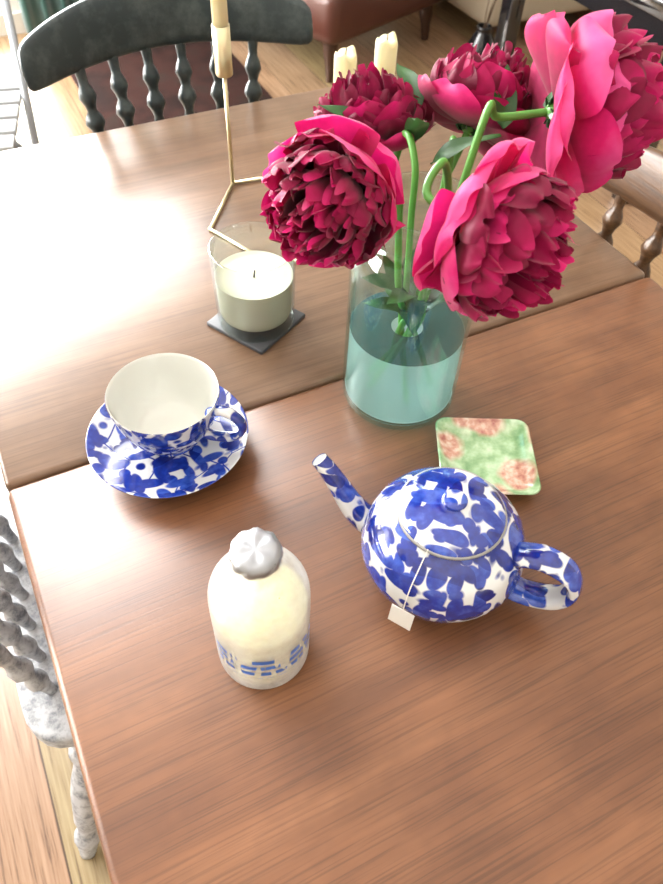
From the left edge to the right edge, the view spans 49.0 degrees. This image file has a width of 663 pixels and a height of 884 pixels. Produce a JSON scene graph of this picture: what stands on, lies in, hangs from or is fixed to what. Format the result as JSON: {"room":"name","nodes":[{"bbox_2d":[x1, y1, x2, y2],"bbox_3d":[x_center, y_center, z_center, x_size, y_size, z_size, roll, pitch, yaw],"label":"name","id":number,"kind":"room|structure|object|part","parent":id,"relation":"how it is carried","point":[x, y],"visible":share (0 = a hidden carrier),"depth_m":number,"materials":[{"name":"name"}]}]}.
{"room":"dining room","nodes":[
{"label":"dining room","id":0,"kind":"room"},
{"bbox_2d":[0,11,25,36],"bbox_3d":[-1.397,-2.586,2.213,5.900,2.500,0.100,-20,54,-18],"label":"wall","id":1,"kind":"structure","parent":0,"point":[17,16],"depth_m":3.13,"materials":[{"name":"white paint"}]},
{"bbox_2d":[0,0,19,13],"bbox_3d":[-2.340,-2.191,1.957,2.400,2.170,0.060,-20,54,-18],"label":"window","id":2,"kind":"structure","parent":1,"relation":"in","point":[14,4],"depth_m":3.10,"materials":[{"name":"white paint"}]},
{"bbox_2d":[18,0,79,33],"bbox_3d":[-2.069,-2.223,1.948,3.100,2.362,0.054,-20,54,-18],"label":"curtain","id":3,"kind":"object","parent":1,"relation":"hanging from","point":[34,13],"visible":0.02,"depth_m":3.10,"materials":[{"name":"teal fabric"}]},
{"bbox_2d":[0,0,662,883],"bbox_3d":[-0.239,0.116,1.690,5.900,0.050,5.300,-20,54,-18],"label":"floor","id":4,"kind":"structure","parent":0,"point":[38,846],"depth_m":2.38,"materials":[{"name":"brown wood"}]},
{"bbox_2d":[0,0,39,151],"bbox_3d":[-0.970,-0.810,1.841,0.420,0.856,0.478,-8,51,-9],"label":"folding chair","id":5,"kind":"object","parent":4,"relation":"on","point":[13,91],"visible":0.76,"depth_m":1.80,"materials":[{"name":"grey paint"}]},
{"bbox_2d":[0,503,99,859],"bbox_3d":[-0.282,0.176,1.013,0.457,0.922,0.428,-20,54,-18],"label":"dining chair","id":6,"kind":"object","parent":4,"relation":"on","point":[27,661],"visible":0.26,"depth_m":0.92,"materials":[{"name":"white paint"}]},
{"bbox_3d":[-0.269,0.187,1.037,0.380,0.035,0.413,-20,54,-18],"label":"seat","id":7,"kind":"part","parent":6,"relation":"part of","materials":[{"name":"white fabric"}]},
{"bbox_3d":[-0.356,0.501,1.065,0.134,0.424,0.086,-20,54,-18],"label":"leg","id":8,"kind":"part","parent":6,"relation":"part of","materials":[{"name":"white paint"}]},
{"bbox_2d":[18,0,312,132],"bbox_3d":[-0.211,-0.296,1.399,0.478,0.931,0.450,-20,54,-18],"label":"dining chair","id":9,"kind":"object","parent":4,"relation":"on","point":[85,34],"visible":0.16,"depth_m":1.19,"materials":[{"name":"green paint"}]},
{"bbox_3d":[-0.264,-0.666,1.162,0.480,0.101,0.115,-20,54,-18],"label":"crest rail","id":10,"kind":"part","parent":9,"relation":"part of","materials":[{"name":"black paint"}]},
{"bbox_2d":[71,42,272,130],"bbox_3d":[-0.642,-1.416,2.894,0.670,0.012,1.250,-20,54,-18],"label":"area rug","id":11,"kind":"object","parent":4,"relation":"on","point":[198,54],"visible":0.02,"depth_m":2.89,"materials":[{"name":"fabric"}]},
{"bbox_2d":[0,74,662,883],"bbox_3d":[0.040,0.151,1.148,0.844,0.760,1.319,-20,54,-18],"label":"dining table","id":12,"kind":"object","parent":4,"relation":"on","point":[514,743],"visible":0.6,"depth_m":0.69,"materials":[{"name":"brown wood"}]},
{"bbox_2d":[86,386,247,497],"bbox_3d":[-0.169,-0.003,0.758,0.165,0.022,0.165,-20,54,-18],"label":"saucer","id":13,"kind":"object","parent":12,"relation":"on","point":[126,467],"visible":0.59,"depth_m":0.74,"materials":[{"name":"blue ceramic"}]},
{"bbox_2d":[104,353,246,456],"bbox_3d":[-0.163,-0.024,0.735,0.111,0.066,0.125,-29,57,-24],"label":"teacup","id":14,"kind":"object","parent":13,"relation":"on","point":[164,404],"visible":1,"depth_m":0.75,"materials":[{"name":"white ceramic"}]},
{"bbox_2d":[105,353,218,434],"bbox_3d":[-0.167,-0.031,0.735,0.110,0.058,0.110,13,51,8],"label":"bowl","id":15,"kind":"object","parent":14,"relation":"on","point":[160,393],"depth_m":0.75,"materials":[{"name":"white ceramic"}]},
{"bbox_3d":[-0.106,-0.017,0.725,0.047,0.050,0.012,13,51,8],"label":"handle","id":16,"kind":"part","parent":14,"relation":"part of","materials":[{"name":"blue ceramic"}]},
{"bbox_2d":[208,0,295,263],"bbox_3d":[-0.051,-0.462,0.876,0.254,0.432,0.214,34,57,23],"label":"brass candlestick","id":17,"kind":"object","parent":12,"relation":"on","point":[220,26],"visible":0.57,"depth_m":0.94,"materials":[{"name":"gold metal"}]},
{"bbox_2d":[210,0,228,27],"bbox_3d":[-0.137,-0.573,0.859,0.020,0.250,0.020,34,57,23],"label":"taper candle","id":18,"kind":"object","parent":17,"relation":"on","point":[219,11],"depth_m":0.90,"materials":[{"name":"beige wax"}]},
{"bbox_2d":[211,24,232,78],"bbox_3d":[-0.141,-0.506,0.941,0.023,0.062,0.023,34,57,23],"label":"candle cup","id":19,"kind":"object","parent":17,"relation":"on","point":[221,37],"depth_m":0.93,"materials":[{"name":"gold metal"}]},
{"bbox_3d":[-0.144,-0.438,1.023,0.006,0.163,0.005,34,57,23],"label":"candlestick rod","id":20,"kind":"part","parent":17,"relation":"part of","materials":[{"name":"gold metal"}]},
{"bbox_2d":[207,308,304,354],"bbox_3d":[-0.092,-0.150,0.894,0.086,0.006,0.086,30,55,20],"label":"coaster","id":21,"kind":"object","parent":12,"relation":"on","point":[265,339],"visible":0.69,"depth_m":0.88,"materials":[{"name":"grey"}]},
{"bbox_2d":[208,221,295,342],"bbox_3d":[-0.090,-0.185,0.851,0.097,0.104,0.097,-20,54,-18],"label":"votive candle","id":22,"kind":"object","parent":21,"relation":"on","point":[254,289],"visible":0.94,"depth_m":0.84,"materials":[{"name":"beige wax"}]},
{"bbox_2d":[208,527,310,688],"bbox_3d":[-0.055,0.125,0.566,0.078,0.163,0.079,-20,54,-18],"label":"jar","id":23,"kind":"object","parent":12,"relation":"on","point":[259,601],"visible":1,"depth_m":0.55,"materials":[{"name":"white glass"}]},
{"bbox_2d":[333,45,356,82],"bbox_3d":[0.021,-0.592,1.198,0.074,0.106,0.074,-20,54,-18],"label":"pillar candle","id":24,"kind":"object","parent":12,"relation":"on","point":[345,59],"visible":0.3,"depth_m":1.17,"materials":[{"name":"beige wax"}]},
{"bbox_2d":[374,32,397,75],"bbox_3d":[0.090,-0.636,1.237,0.074,0.106,0.074,-20,54,-18],"label":"pillar candle","id":25,"kind":"object","parent":12,"relation":"on","point":[386,46],"visible":0.38,"depth_m":1.21,"materials":[{"name":"beige wax"}]},
{"bbox_2d":[343,171,466,425],"bbox_3d":[0.079,-0.135,0.734,0.126,0.244,0.126,-20,54,-18],"label":"glass jar vase","id":26,"kind":"object","parent":12,"relation":"on","point":[441,336],"visible":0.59,"depth_m":0.74,"materials":[{"name":"glass"}]},
{"bbox_2d":[260,9,662,404],"bbox_3d":[0.100,-0.188,0.673,0.316,0.374,0.323,23,53,16],"label":"bouquet","id":27,"kind":"object","parent":26,"relation":"in","point":[587,107],"visible":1,"depth_m":0.55,"materials":[{"name":"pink plant"}]},
{"bbox_3d":[0.064,-0.177,0.732,0.026,0.267,0.147,-20,54,-18],"label":"stem","id":28,"kind":"part","parent":27,"relation":"part of","materials":[{"name":"green plant"}]},
{"bbox_3d":[0.051,-0.145,0.701,0.130,0.272,0.049,-20,54,-18],"label":"stem","id":29,"kind":"part","parent":27,"relation":"part of","materials":[{"name":"green plant"}]},
{"bbox_3d":[0.090,-0.179,0.736,0.126,0.264,0.078,-20,54,-18],"label":"stem","id":30,"kind":"part","parent":27,"relation":"part of","materials":[{"name":"green plant"}]},
{"bbox_3d":[0.081,-0.132,0.675,0.061,0.297,0.147,-20,54,-18],"label":"stem","id":31,"kind":"part","parent":27,"relation":"part of","materials":[{"name":"green plant"}]},
{"bbox_3d":[0.114,-0.180,0.708,0.133,0.310,0.053,-20,54,-18],"label":"stem","id":32,"kind":"part","parent":27,"relation":"part of","materials":[{"name":"green plant"}]},
{"bbox_2d":[462,124,472,134],"bbox_3d":[0.130,-0.296,0.684,0.018,0.014,0.017,33,18,22],"label":"receptacle","id":33,"kind":"object","parent":27,"relation":"attached to","point":[467,129],"depth_m":0.68,"materials":[{"name":"green"}]},
{"bbox_2d":[546,103,553,118],"bbox_3d":[0.185,-0.275,0.605,0.014,0.017,0.018,-5,51,2],"label":"receptacle","id":34,"kind":"object","parent":27,"relation":"attached to","point":[549,106],"depth_m":0.60,"materials":[{"name":"green"}]},
{"bbox_2d":[312,453,582,630],"bbox_3d":[0.097,0.083,0.638,0.223,0.118,0.145,-2,51,-4],"label":"teapot","id":35,"kind":"object","parent":12,"relation":"on","point":[441,544],"visible":1,"depth_m":0.60,"materials":[{"name":"blue ceramic"}]},
{"bbox_3d":[0.014,0.048,0.660,0.069,0.083,0.031,21,53,15],"label":"spout","id":36,"kind":"part","parent":35,"relation":"part of","materials":[{"name":"blue ceramic"}]},
{"bbox_3d":[0.101,0.052,0.600,0.090,0.021,0.090,21,53,15],"label":"lid","id":37,"kind":"part","parent":35,"relation":"part of","materials":[{"name":"blue ceramic"}]},
{"bbox_3d":[0.180,0.117,0.618,0.063,0.069,0.026,21,53,15],"label":"handle","id":38,"kind":"part","parent":35,"relation":"part of","materials":[{"name":"blue ceramic"}]},
{"bbox_2d":[435,417,540,494],"bbox_3d":[0.161,0.017,0.762,0.101,0.014,0.101,2,50,-1],"label":"coaster","id":39,"kind":"object","parent":12,"relation":"on","point":[500,452],"visible":0.75,"depth_m":0.77,"materials":[{"name":"ceramic"}]},
{"bbox_2d":[302,0,442,82],"bbox_3d":[0.016,-2.063,2.923,0.758,0.839,0.780,37,58,25],"label":"leather armchair","id":40,"kind":"object","parent":4,"relation":"on","point":[335,22],"visible":0.55,"depth_m":2.81,"materials":[{"name":"brown leather"}]},
{"bbox_3d":[-0.006,-1.538,2.924,0.065,0.169,0.065,37,58,25],"label":"leg","id":41,"kind":"part","parent":40,"relation":"part of","materials":[{"name":"brown wood"}]},
{"bbox_3d":[0.004,-1.968,3.049,0.740,0.200,0.780,37,58,25],"label":"seat","id":42,"kind":"part","parent":40,"relation":"part of","materials":[{"name":"brown leather"}]},
{"bbox_3d":[0.408,-1.865,3.212,0.065,0.169,0.065,37,58,25],"label":"leg","id":43,"kind":"part","parent":40,"relation":"part of","materials":[{"name":"brown wood"}]},
{"bbox_2d":[467,0,496,54],"bbox_3d":[0.628,-1.698,2.906,0.142,0.441,0.139,-20,54,-18],"label":"ceramic vase","id":44,"kind":"object","parent":4,"relation":"on","point":[482,35],"visible":0.55,"depth_m":2.94,"materials":[{"name":"black ceramic"}]},
{"bbox_2d":[446,0,587,35],"bbox_3d":[0.959,-2.454,3.271,1.100,0.860,0.900,-20,54,-18],"label":"sofa","id":45,"kind":"object","parent":4,"relation":"on","point":[476,9],"visible":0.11,"depth_m":3.14,"materials":[{"name":"beige fabric"}]},
{"bbox_2d":[494,0,662,204],"bbox_3d":[1.139,-1.404,2.582,0.800,0.600,0.900,-20,54,-18],"label":"console table","id":46,"kind":"object","parent":4,"relation":"on","point":[646,14],"visible":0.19,"depth_m":2.25,"materials":[{"name":"black paint"}]},
{"bbox_3d":[0.661,-1.553,2.713,0.060,0.555,0.060,-20,54,-18],"label":"leg","id":47,"kind":"part","parent":46,"relation":"part of","materials":[{"name":"black paint"}]},
{"bbox_3d":[1.008,-1.006,2.278,0.060,0.555,0.060,-20,54,-18],"label":"leg","id":48,"kind":"part","parent":46,"relation":"part of","materials":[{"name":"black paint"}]},
{"bbox_2d":[598,146,662,277],"bbox_3d":[0.288,0.023,1.187,0.450,0.886,0.428,-20,54,-18],"label":"dining chair","id":49,"kind":"object","parent":4,"relation":"on","point":[642,187],"visible":0.08,"depth_m":1.00,"materials":[{"name":"brown wood"}]},
{"bbox_3d":[0.467,-0.291,0.935,0.045,0.088,0.430,-20,54,-18],"label":"crest rail","id":50,"kind":"part","parent":49,"relation":"part of","materials":[{"name":"brown wood"}]}
]}

